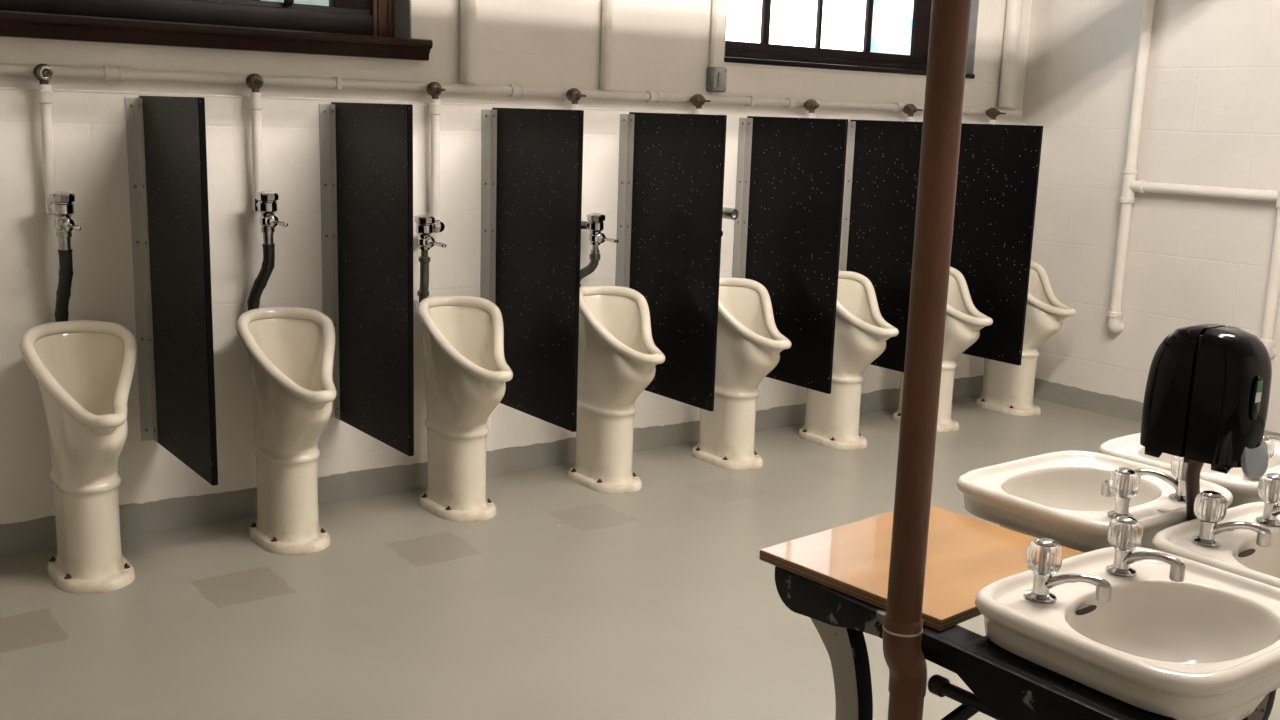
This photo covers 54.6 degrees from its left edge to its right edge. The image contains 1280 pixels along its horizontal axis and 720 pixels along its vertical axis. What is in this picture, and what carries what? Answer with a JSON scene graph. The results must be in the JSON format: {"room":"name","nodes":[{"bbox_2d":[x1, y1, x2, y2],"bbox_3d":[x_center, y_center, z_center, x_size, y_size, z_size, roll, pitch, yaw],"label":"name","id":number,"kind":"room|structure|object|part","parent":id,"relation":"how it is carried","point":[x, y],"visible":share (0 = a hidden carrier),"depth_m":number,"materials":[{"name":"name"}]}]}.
{"room":"public restroom","nodes":[
{"label":"public restroom","id":0,"kind":"room"},
{"bbox_2d":[0,0,1031,523],"bbox_3d":[-1.190,-1.066,4.407,7.920,3.200,0.300,-6,14,-36],"label":"wall","id":1,"kind":"structure","parent":0,"point":[663,46],"depth_m":4.36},
{"bbox_2d":[125,96,217,485],"bbox_3d":[-1.448,-0.232,3.821,0.062,1.137,0.601,-6,14,-36],"label":"partition","id":2,"kind":"structure","parent":1,"relation":"attached to","point":[166,135],"depth_m":3.83,"materials":[{"name":"black laminate"}]},
{"bbox_2d":[0,0,432,60],"bbox_3d":[-1.555,-1.468,4.015,1.785,0.883,0.340,-6,14,-36],"label":"window","id":3,"kind":"structure","parent":1,"relation":"in","point":[353,28],"depth_m":4.17,"materials":[{"name":"brown wood"}]},
{"bbox_3d":[-1.631,-1.515,4.052,1.583,0.810,0.095,-6,14,-36],"label":"frame","id":4,"kind":"part","parent":3,"relation":"part of","materials":[{"name":"brown wood"}]},
{"bbox_3d":[-1.595,-1.493,4.078,1.500,0.700,0.055,-6,14,-36],"label":"sash","id":5,"kind":"part","parent":3,"relation":"part of","materials":[{"name":"brown wood"}]},
{"bbox_3d":[-1.221,-1.540,4.351,0.260,0.580,0.006,-6,14,-36],"label":"pane","id":6,"kind":"part","parent":3,"relation":"part of","materials":[{"name":"grey"}]},
{"bbox_2d":[319,102,413,455],"bbox_3d":[-0.930,-0.291,4.200,0.062,1.137,0.601,-6,14,-36],"label":"partition","id":7,"kind":"structure","parent":1,"relation":"attached to","point":[366,149],"depth_m":4.19,"materials":[{"name":"black laminate"}]},
{"bbox_2d":[460,0,476,82],"bbox_3d":[-0.617,-1.850,4.482,0.072,1.655,0.072,-6,14,-36],"label":"pipe","id":8,"kind":"object","parent":1,"relation":"attached to","point":[468,8],"visible":1,"depth_m":4.59,"materials":[{"name":"white metal"}]},
{"bbox_2d":[0,375,982,557],"bbox_3d":[-1.149,0.474,4.587,7.920,0.114,0.004,-6,14,-36],"label":"baseboard","id":9,"kind":"structure","parent":1,"relation":"attached to","point":[35,535],"depth_m":4.69,"materials":[{"name":"grey paint"}]},
{"bbox_2d":[0,63,1021,115],"bbox_3d":[-1.115,-0.965,4.312,7.810,0.047,0.051,-6,14,-36],"label":"pipe","id":10,"kind":"object","parent":1,"relation":"attached to","point":[107,73],"visible":0.89,"depth_m":4.51,"materials":[{"name":"white metal"}]},
{"bbox_2d":[33,64,55,198],"bbox_3d":[-1.808,-0.674,3.781,0.054,0.446,0.077,-6,14,-36],"label":"pipe","id":11,"kind":"object","parent":10,"relation":"attached to","point":[43,73],"visible":0.99,"depth_m":3.76,"materials":[{"name":"white paint"}]},
{"bbox_2d":[246,73,263,197],"bbox_3d":[-1.276,-0.727,4.148,0.054,0.451,0.114,-6,14,-36],"label":"pipe","id":12,"kind":"object","parent":10,"relation":"attached to","point":[254,81],"visible":0.98,"depth_m":4.14,"materials":[{"name":"white paint"}]},
{"bbox_2d":[426,82,444,219],"bbox_3d":[-0.744,-0.743,4.548,0.054,0.541,0.114,-6,14,-36],"label":"pipe","id":13,"kind":"object","parent":10,"relation":"attached to","point":[434,89],"visible":0.98,"depth_m":4.54,"materials":[{"name":"white paint"}]},
{"bbox_2d":[566,88,585,109],"bbox_3d":[-0.254,-0.793,4.907,0.054,0.551,0.114,-6,14,-36],"label":"pipe","id":14,"kind":"object","parent":10,"relation":"attached to","point":[574,95],"visible":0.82,"depth_m":4.86,"materials":[{"name":"brown metal"}]},
{"bbox_2d":[691,94,710,113],"bbox_3d":[0.251,-0.850,5.278,0.054,0.551,0.114,-6,14,-36],"label":"pipe","id":15,"kind":"object","parent":10,"relation":"attached to","point":[697,100],"visible":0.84,"depth_m":5.23,"materials":[{"name":"brown metal"}]},
{"bbox_2d":[804,99,819,117],"bbox_3d":[0.773,-0.905,5.682,0.054,0.568,0.092,-6,14,-36],"label":"pipe","id":16,"kind":"object","parent":10,"relation":"attached to","point":[810,105],"visible":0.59,"depth_m":5.62,"materials":[{"name":"brown metal"}]},
{"bbox_2d":[903,104,922,121],"bbox_3d":[1.316,-0.963,6.063,0.054,0.568,0.120,-6,14,-36],"label":"valve","id":17,"kind":"object","parent":10,"relation":"attached to","point":[909,109],"visible":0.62,"depth_m":6.01,"materials":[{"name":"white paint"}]},
{"bbox_2d":[986,108,1005,123],"bbox_3d":[1.826,-1.020,6.436,0.054,0.568,0.120,-6,14,-36],"label":"valve","id":18,"kind":"object","parent":10,"relation":"attached to","point":[992,113],"visible":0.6,"depth_m":6.39,"materials":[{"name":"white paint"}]},
{"bbox_2d":[0,87,1026,124],"bbox_3d":[-1.116,-0.910,4.330,7.920,0.007,0.042,-6,14,-36],"label":"trim","id":19,"kind":"structure","parent":1,"relation":"attached to","point":[1,88],"depth_m":4.53,"materials":[{"name":"white paint"}]},
{"bbox_2d":[480,107,583,431],"bbox_3d":[-0.413,-0.349,4.579,0.062,1.137,0.601,-6,14,-36],"label":"partition","id":20,"kind":"structure","parent":1,"relation":"attached to","point":[532,159],"depth_m":4.55,"materials":[{"name":"black laminate"}]},
{"bbox_2d":[600,0,612,88],"bbox_3d":[-0.114,-1.909,4.861,0.054,1.655,0.054,-6,14,-36],"label":"pipe","id":21,"kind":"object","parent":1,"relation":"attached to","point":[607,5],"visible":1,"depth_m":4.97,"materials":[{"name":"white metal"}]},
{"bbox_2d":[615,112,726,410],"bbox_3d":[0.105,-0.407,4.958,0.062,1.137,0.601,-6,14,-36],"label":"partition","id":22,"kind":"object","parent":1,"relation":"attached to","point":[672,165],"depth_m":4.92,"materials":[{"name":"black laminate"}]},
{"bbox_2d":[706,0,726,91],"bbox_3d":[0.359,-1.966,5.201,0.084,1.645,0.057,-6,14,-36],"label":"electrical box","id":23,"kind":"object","parent":1,"relation":"attached to","point":[716,76],"visible":1,"depth_m":5.32,"materials":[{"name":"metal"}]},
{"bbox_3d":[0.344,-1.207,5.337,0.072,0.094,0.006,-6,14,-36],"label":"plate","id":24,"kind":"part","parent":23,"relation":"part of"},
{"bbox_2d":[732,116,847,393],"bbox_3d":[0.622,-0.465,5.337,0.062,1.137,0.601,-6,14,-36],"label":"partition","id":25,"kind":"object","parent":1,"relation":"attached to","point":[791,170],"depth_m":5.30,"materials":[{"name":"black laminate"}]},
{"bbox_2d":[724,0,978,78],"bbox_3d":[0.979,-1.794,5.904,1.684,0.816,0.274,-6,14,-36],"label":"window","id":26,"kind":"structure","parent":1,"relation":"in","point":[882,36],"depth_m":5.96,"materials":[{"name":"clear glass"}]},
{"bbox_3d":[0.437,-1.732,5.564,0.315,0.600,0.006,-6,14,-36],"label":"pane","id":27,"kind":"part","parent":26,"relation":"part of","materials":[{"name":"clear glass"}]},
{"bbox_3d":[0.717,-1.763,5.770,0.317,0.600,0.006,-6,14,-36],"label":"pane","id":28,"kind":"part","parent":26,"relation":"part of","materials":[{"name":"clear glass"}]},
{"bbox_3d":[0.955,-1.804,5.937,1.668,0.810,0.110,-6,14,-36],"label":"frame","id":29,"kind":"part","parent":26,"relation":"part of","materials":[{"name":"brown wood"}]},
{"bbox_3d":[0.921,-1.793,5.917,1.520,0.745,0.055,-6,14,-36],"label":"sash","id":30,"kind":"part","parent":26,"relation":"part of","materials":[{"name":"brown wood"}]},
{"bbox_3d":[0.982,-1.793,5.964,0.315,0.600,0.006,-6,14,-36],"label":"pane","id":31,"kind":"part","parent":26,"relation":"part of","materials":[{"name":"clear glass"}]},
{"bbox_3d":[0.996,-1.396,5.942,1.676,0.022,0.174,-6,14,-36],"label":"sill","id":32,"kind":"part","parent":26,"relation":"part of","materials":[{"name":"brown wood"}]},
{"bbox_3d":[1.258,-1.824,6.166,0.317,0.600,0.006,-6,14,-36],"label":"pane","id":33,"kind":"part","parent":26,"relation":"part of","materials":[{"name":"clear glass"}]},
{"bbox_2d":[839,120,922,371],"bbox_3d":[1.139,-0.523,5.716,0.062,1.137,0.601,-6,14,-36],"label":"partition","id":34,"kind":"object","parent":1,"relation":"attached to","point":[882,166],"depth_m":5.74,"materials":[{"name":"black laminate"}]},
{"bbox_2d":[950,123,1042,364],"bbox_3d":[1.657,-0.582,6.095,0.062,1.137,0.601,-6,14,-36],"label":"partition","id":35,"kind":"object","parent":1,"relation":"attached to","point":[999,164],"depth_m":6.01,"materials":[{"name":"black laminate"}]},
{"bbox_2d":[998,0,1022,106],"bbox_3d":[1.947,-2.138,6.348,0.092,1.652,0.092,-6,14,-36],"label":"pipe","id":36,"kind":"object","parent":1,"relation":"attached to","point":[1014,8],"visible":1,"depth_m":6.43,"materials":[{"name":"white metal"}]},
{"bbox_2d":[0,395,1279,719],"bbox_3d":[0.601,1.095,2.295,7.920,0.100,6.500,-6,14,-36],"label":"floor","id":37,"kind":"structure","parent":0,"point":[573,601],"depth_m":3.66,"materials":[{"name":"paint"}]},
{"bbox_2d":[20,320,136,593],"bbox_3d":[-1.671,0.290,3.730,0.310,0.773,0.556,-1,12,-16],"label":"urinal","id":38,"kind":"object","parent":37,"relation":"on","point":[84,370],"visible":1,"depth_m":3.71,"materials":[{"name":"beige ceramic"}]},
{"bbox_2d":[44,191,80,321],"bbox_3d":[-1.749,-0.298,3.785,0.076,0.429,0.227,-6,14,-36],"label":"valve","id":39,"kind":"object","parent":38,"relation":"on","point":[59,204],"visible":0.95,"depth_m":3.78,"materials":[{"name":"black rubber"}]},
{"bbox_2d":[59,218,80,231],"bbox_3d":[-1.710,-0.403,3.722,0.043,0.042,0.119,-6,14,-36],"label":"handle","id":40,"kind":"object","parent":39,"relation":"attached to","point":[65,224],"depth_m":3.74,"materials":[{"name":"silver metal"}]},
{"bbox_2d":[236,307,336,554],"bbox_3d":[-1.162,0.233,4.103,0.310,0.773,0.556,-1,12,-16],"label":"urinal","id":41,"kind":"object","parent":37,"relation":"on","point":[291,350],"visible":1,"depth_m":4.08,"materials":[{"name":"beige ceramic"}]},
{"bbox_2d":[247,191,287,310],"bbox_3d":[-1.233,-0.354,4.165,0.222,0.424,0.080,9,13,33],"label":"valve","id":42,"kind":"object","parent":41,"relation":"on","point":[265,203],"visible":0.96,"depth_m":4.15,"materials":[{"name":"black rubber"}]},
{"bbox_2d":[265,215,287,227],"bbox_3d":[-1.200,-0.455,4.097,0.043,0.042,0.119,-6,14,-36],"label":"handle","id":43,"kind":"object","parent":42,"relation":"attached to","point":[271,221],"depth_m":4.11,"materials":[{"name":"silver metal"}]},
{"bbox_2d":[418,295,512,521],"bbox_3d":[-0.645,0.175,4.481,0.310,0.773,0.556,-1,12,-16],"label":"urinal","id":44,"kind":"object","parent":37,"relation":"on","point":[466,369],"visible":1,"depth_m":4.46,"materials":[{"name":"beige ceramic"}]},
{"bbox_2d":[414,214,445,302],"bbox_3d":[-0.768,-0.366,4.531,0.113,0.334,0.239,0,11,-11],"label":"valve","id":45,"kind":"object","parent":44,"relation":"on","point":[426,224],"visible":1,"depth_m":4.50,"materials":[{"name":"silver metal"}]},
{"bbox_2d":[423,236,445,247],"bbox_3d":[-0.738,-0.419,4.455,0.043,0.042,0.119,-6,14,-36],"label":"handle","id":46,"kind":"object","parent":45,"relation":"attached to","point":[428,242],"depth_m":4.47,"materials":[{"name":"silver metal"}]},
{"bbox_2d":[568,286,665,493],"bbox_3d":[-0.113,0.115,4.871,0.310,0.773,0.556,-1,12,-16],"label":"urinal","id":47,"kind":"object","parent":37,"relation":"on","point":[618,354],"visible":0.93,"depth_m":4.84,"materials":[{"name":"beige ceramic"}]},
{"bbox_2d":[580,213,618,286],"bbox_3d":[-0.189,-0.427,4.961,0.257,0.324,0.099,7,12,23],"label":"valve","id":48,"kind":"object","parent":47,"relation":"on","point":[595,225],"visible":0.68,"depth_m":4.94,"materials":[{"name":"silver metal"}]},
{"bbox_2d":[595,233,618,242],"bbox_3d":[-0.132,-0.478,4.901,0.043,0.042,0.119,-6,14,-36],"label":"handle","id":49,"kind":"object","parent":48,"relation":"attached to","point":[599,237],"depth_m":4.92,"materials":[{"name":"silver metal"}]},
{"bbox_2d":[691,277,790,469],"bbox_3d":[0.406,0.057,5.252,0.310,0.773,0.556,-1,12,-16],"label":"urinal","id":50,"kind":"object","parent":37,"relation":"on","point":[750,344],"visible":0.78,"depth_m":5.22,"materials":[{"name":"beige ceramic"}]},
{"bbox_2d":[721,207,738,236],"bbox_3d":[0.306,-0.490,5.323,0.240,0.337,0.089,8,13,26],"label":"valve","id":51,"kind":"object","parent":50,"relation":"on","point":[728,213],"visible":0.1,"depth_m":5.23,"materials":[{"name":"silver metal"}]},
{"bbox_2d":[722,207,738,219],"bbox_3d":[0.369,-0.622,5.258,0.049,0.049,0.094,-8,15,-42],"label":"socket","id":52,"kind":"object","parent":51,"relation":"attached to","point":[728,213],"depth_m":5.23,"materials":[{"name":"silver metal"}]},
{"bbox_2d":[798,270,898,449],"bbox_3d":[0.919,-0.001,5.628,0.310,0.773,0.556,-1,12,-16],"label":"urinal","id":53,"kind":"object","parent":37,"relation":"on","point":[862,333],"visible":0.73,"depth_m":5.59,"materials":[{"name":"beige ceramic"}]},
{"bbox_2d":[882,0,971,719],"bbox_3d":[0.432,-0.476,1.700,0.060,3.200,0.096,9,13,31],"label":"drain pipe","id":54,"kind":"object","parent":37,"relation":"on","point":[902,626],"visible":1,"depth_m":1.76,"materials":[{"name":"brown metal"}]},
{"bbox_2d":[892,267,992,431],"bbox_3d":[1.438,-0.059,6.007,0.310,0.773,0.556,-1,12,-16],"label":"urinal","id":55,"kind":"object","parent":37,"relation":"on","point":[964,322],"visible":0.4,"depth_m":5.95,"materials":[{"name":"beige ceramic"}]},
{"bbox_2d":[975,261,1075,415],"bbox_3d":[1.958,-0.118,6.388,0.310,0.773,0.556,-1,12,-16],"label":"urinal","id":56,"kind":"object","parent":37,"relation":"on","point":[1007,388],"visible":0.55,"depth_m":6.36,"materials":[{"name":"beige ceramic"}]},
{"bbox_2d":[775,566,1276,719],"bbox_3d":[1.056,0.689,2.409,1.537,0.681,0.720,-6,14,-36],"label":"stand","id":57,"kind":"object","parent":37,"relation":"on","point":[1014,687],"visible":0.37,"depth_m":1.89,"materials":[{"name":"black metal"}]},
{"bbox_3d":[0.323,0.722,2.149,0.036,0.670,0.160,-6,14,-36],"label":"leg","id":58,"kind":"part","parent":57,"relation":"part of","materials":[{"name":"grey metal"}]},
{"bbox_2d":[759,505,1083,630],"bbox_3d":[0.517,0.354,2.210,0.472,0.020,0.388,-8,15,-40],"label":"plywood board","id":59,"kind":"object","parent":57,"relation":"on","point":[965,554],"visible":0.58,"depth_m":2.17,"materials":[{"name":"brown wood"}]},
{"bbox_2d":[927,674,1004,719],"bbox_3d":[0.617,0.576,1.920,0.033,0.040,0.424,-6,14,-36],"label":"pipe","id":60,"kind":"object","parent":57,"relation":"attached to","point":[938,685],"visible":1,"depth_m":2.04,"materials":[{"name":"black metal"}]},
{"bbox_3d":[1.088,0.377,2.303,1.494,0.026,0.028,-6,14,-36],"label":"long rail","id":61,"kind":"part","parent":57,"relation":"part of","materials":[{"name":"black metal"}]},
{"bbox_2d":[957,450,1232,552],"bbox_3d":[0.914,0.325,2.517,0.467,0.158,0.405,-6,14,-36],"label":"basin","id":62,"kind":"object","parent":57,"relation":"on","point":[1057,496],"visible":0.71,"depth_m":2.52,"materials":[{"name":"beige ceramic"}]},
{"bbox_2d":[1101,467,1139,518],"bbox_3d":[0.911,0.242,2.366,0.054,0.095,0.128,2,11,3],"label":"faucet","id":63,"kind":"object","parent":62,"relation":"on","point":[1124,482],"visible":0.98,"depth_m":2.32,"materials":[{"name":"silver metal"}]},
{"bbox_3d":[0.911,0.255,2.380,0.017,0.035,0.095,2,11,3],"label":"spout","id":64,"kind":"part","parent":63,"relation":"part of","materials":[{"name":"silver metal"}]},
{"bbox_3d":[0.909,0.232,2.326,0.054,0.046,0.053,2,11,3],"label":"knob","id":65,"kind":"part","parent":63,"relation":"part of","materials":[{"name":"clear plastic"}]},
{"bbox_2d":[1134,456,1187,501],"bbox_3d":[1.046,0.225,2.474,0.128,0.095,0.054,8,13,28],"label":"faucet","id":66,"kind":"object","parent":62,"relation":"on","point":[1178,467],"visible":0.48,"depth_m":2.45,"materials":[{"name":"silver metal"}]},
{"bbox_3d":[1.035,0.238,2.482,0.095,0.035,0.017,8,13,28],"label":"spout","id":67,"kind":"part","parent":66,"relation":"part of","materials":[{"name":"silver metal"}]},
{"bbox_3d":[1.080,0.212,2.453,0.053,0.046,0.054,8,13,28],"label":"knob","id":68,"kind":"part","parent":66,"relation":"part of","materials":[{"name":"clear plastic"}]},
{"bbox_2d":[975,547,1279,719],"bbox_3d":[0.783,0.445,1.895,0.467,0.158,0.405,-6,14,-36],"label":"basin","id":69,"kind":"object","parent":57,"relation":"on","point":[1205,645],"visible":0.91,"depth_m":1.92,"materials":[{"name":"beige ceramic"}]},
{"bbox_2d":[1024,538,1111,602],"bbox_3d":[0.656,0.326,1.899,0.128,0.095,0.054,7,12,25],"label":"faucet","id":70,"kind":"object","parent":69,"relation":"on","point":[1044,556],"visible":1,"depth_m":1.90,"materials":[{"name":"silver metal"}]},
{"bbox_3d":[0.623,0.304,1.911,0.053,0.046,0.054,7,12,25],"label":"knob","id":71,"kind":"part","parent":70,"relation":"part of","materials":[{"name":"clear plastic"}]},
{"bbox_3d":[0.666,0.342,1.897,0.095,0.035,0.017,7,12,25],"label":"spout","id":72,"kind":"part","parent":70,"relation":"part of","materials":[{"name":"silver metal"}]},
{"bbox_2d":[1105,516,1185,581],"bbox_3d":[0.822,0.309,2.012,0.054,0.095,0.128,-9,16,-44],"label":"faucet","id":73,"kind":"object","parent":69,"relation":"on","point":[1125,533],"visible":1,"depth_m":2.02,"materials":[{"name":"silver metal"}]},
{"bbox_3d":[0.796,0.286,2.034,0.054,0.046,0.053,-9,16,-44],"label":"knob","id":74,"kind":"part","parent":73,"relation":"part of","materials":[{"name":"clear plastic"}]},
{"bbox_3d":[0.829,0.326,2.006,0.017,0.035,0.095,-9,16,-44],"label":"spout","id":75,"kind":"part","parent":73,"relation":"part of","materials":[{"name":"silver metal"}]},
{"bbox_2d":[1098,433,1279,508],"bbox_3d":[1.311,0.281,2.807,0.467,0.158,0.405,-6,14,-36],"label":"basin","id":76,"kind":"object","parent":57,"relation":"on","point":[1244,491],"visible":0.23,"depth_m":2.71,"materials":[{"name":"beige ceramic"}]},
{"bbox_2d":[1243,435,1274,481],"bbox_3d":[1.288,0.198,2.650,0.054,0.095,0.128,-5,13,-31],"label":"faucet","id":77,"kind":"object","parent":76,"relation":"on","point":[1270,443],"visible":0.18,"depth_m":2.60,"materials":[{"name":"silver metal"}]},
{"bbox_3d":[1.308,0.187,2.615,0.054,0.046,0.053,-5,13,-31],"label":"knob","id":78,"kind":"part","parent":77,"relation":"part of","materials":[{"name":"clear plastic"}]},
{"bbox_2d":[1266,435,1279,442],"bbox_3d":[1.453,0.179,2.773,0.054,0.095,0.128,-8,15,-40],"label":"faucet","id":79,"kind":"object","parent":76,"relation":"on","point":[1274,438],"visible":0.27,"depth_m":2.79,"materials":[{"name":"silver metal"}]},
{"bbox_2d":[1185,461,1203,520],"bbox_3d":[1.038,0.267,2.328,0.034,0.179,0.033,-6,14,-36],"label":"rod","id":80,"kind":"object","parent":57,"relation":"attached to","point":[1193,470],"visible":0.47,"depth_m":2.31,"materials":[{"name":"black metal"}]},
{"bbox_2d":[1140,324,1225,462],"bbox_3d":[1.011,0.053,2.331,0.120,0.252,0.119,-6,14,-36],"label":"soap dispenser","id":81,"kind":"object","parent":80,"relation":"attached to","point":[1166,411],"visible":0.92,"depth_m":2.28,"materials":[{"name":"black plastic"}]},
{"bbox_3d":[1.044,0.068,2.287,0.096,0.238,0.005,-6,14,-36],"label":"plate","id":82,"kind":"part","parent":81,"relation":"part of","materials":[{"name":"black plastic"}]},
{"bbox_2d":[1185,326,1271,477],"bbox_3d":[1.079,0.077,2.241,0.120,0.260,0.110,-6,14,-36],"label":"soap dispenser","id":83,"kind":"object","parent":80,"relation":"attached to","point":[1233,375],"visible":1,"depth_m":2.21,"materials":[{"name":"black plastic"}]},
{"bbox_3d":[1.105,0.174,2.231,0.081,0.076,0.028,-6,14,-36],"label":"push lever","id":84,"kind":"part","parent":83,"relation":"part of","materials":[{"name":"grey plastic"}]},
{"bbox_2d":[1152,501,1279,587],"bbox_3d":[1.173,0.401,2.181,0.467,0.158,0.405,-6,14,-36],"label":"basin","id":85,"kind":"object","parent":57,"relation":"on","point":[1238,553],"visible":0.53,"depth_m":2.23,"materials":[{"name":"beige ceramic"}]},
{"bbox_2d":[1191,490,1271,546],"bbox_3d":[1.042,0.283,2.180,0.128,0.095,0.054,8,13,28],"label":"faucet","id":86,"kind":"object","parent":85,"relation":"on","point":[1210,506],"visible":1,"depth_m":2.18,"materials":[{"name":"silver metal"}]},
{"bbox_3d":[1.010,0.261,2.194,0.053,0.046,0.054,8,13,29],"label":"knob","id":87,"kind":"part","parent":86,"relation":"part of","materials":[{"name":"clear plastic"}]},
{"bbox_3d":[1.051,0.299,2.177,0.095,0.035,0.017,8,13,29],"label":"spout","id":88,"kind":"part","parent":86,"relation":"part of","materials":[{"name":"silver metal"}]},
{"bbox_2d":[1255,473,1279,526],"bbox_3d":[1.195,0.267,2.288,0.054,0.095,0.128,-1,12,-15],"label":"faucet","id":89,"kind":"object","parent":85,"relation":"on","point":[1269,484],"visible":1,"depth_m":2.31,"materials":[{"name":"silver metal"}]},
{"bbox_3d":[1.187,0.242,2.320,0.054,0.046,0.053,-1,12,-15],"label":"knob","id":90,"kind":"part","parent":89,"relation":"part of","materials":[{"name":"clear plastic"}]},
{"bbox_3d":[1.198,0.284,2.280,0.017,0.035,0.095,-1,12,-15],"label":"spout","id":91,"kind":"part","parent":89,"relation":"part of","materials":[{"name":"silver metal"}]},
{"bbox_3d":[1.525,0.587,3.029,0.036,0.670,0.160,-6,14,-36],"label":"leg","id":92,"kind":"part","parent":57,"relation":"part of","materials":[{"name":"grey metal"}]},
{"bbox_2d":[1021,0,1279,432],"bbox_3d":[3.895,-0.888,4.349,0.150,3.200,6.500,-6,14,-36],"label":"wall","id":93,"kind":"structure","parent":0,"point":[1211,114],"depth_m":6.11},
{"bbox_2d":[1033,378,1279,436],"bbox_3d":[3.873,0.656,4.485,0.004,0.117,6.200,-6,14,-36],"label":"baseboard","id":94,"kind":"structure","parent":93,"relation":"attached to","point":[1072,396],"depth_m":6.49,"materials":[{"name":"grey paint"}]},
{"bbox_2d":[1107,0,1279,358],"bbox_3d":[2.679,-1.423,5.728,0.082,2.764,0.850,-6,14,-36],"label":"vent pipe","id":95,"kind":"object","parent":93,"relation":"attached to","point":[1130,185],"visible":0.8,"depth_m":6.02,"materials":[{"name":"white paint"}]}
]}

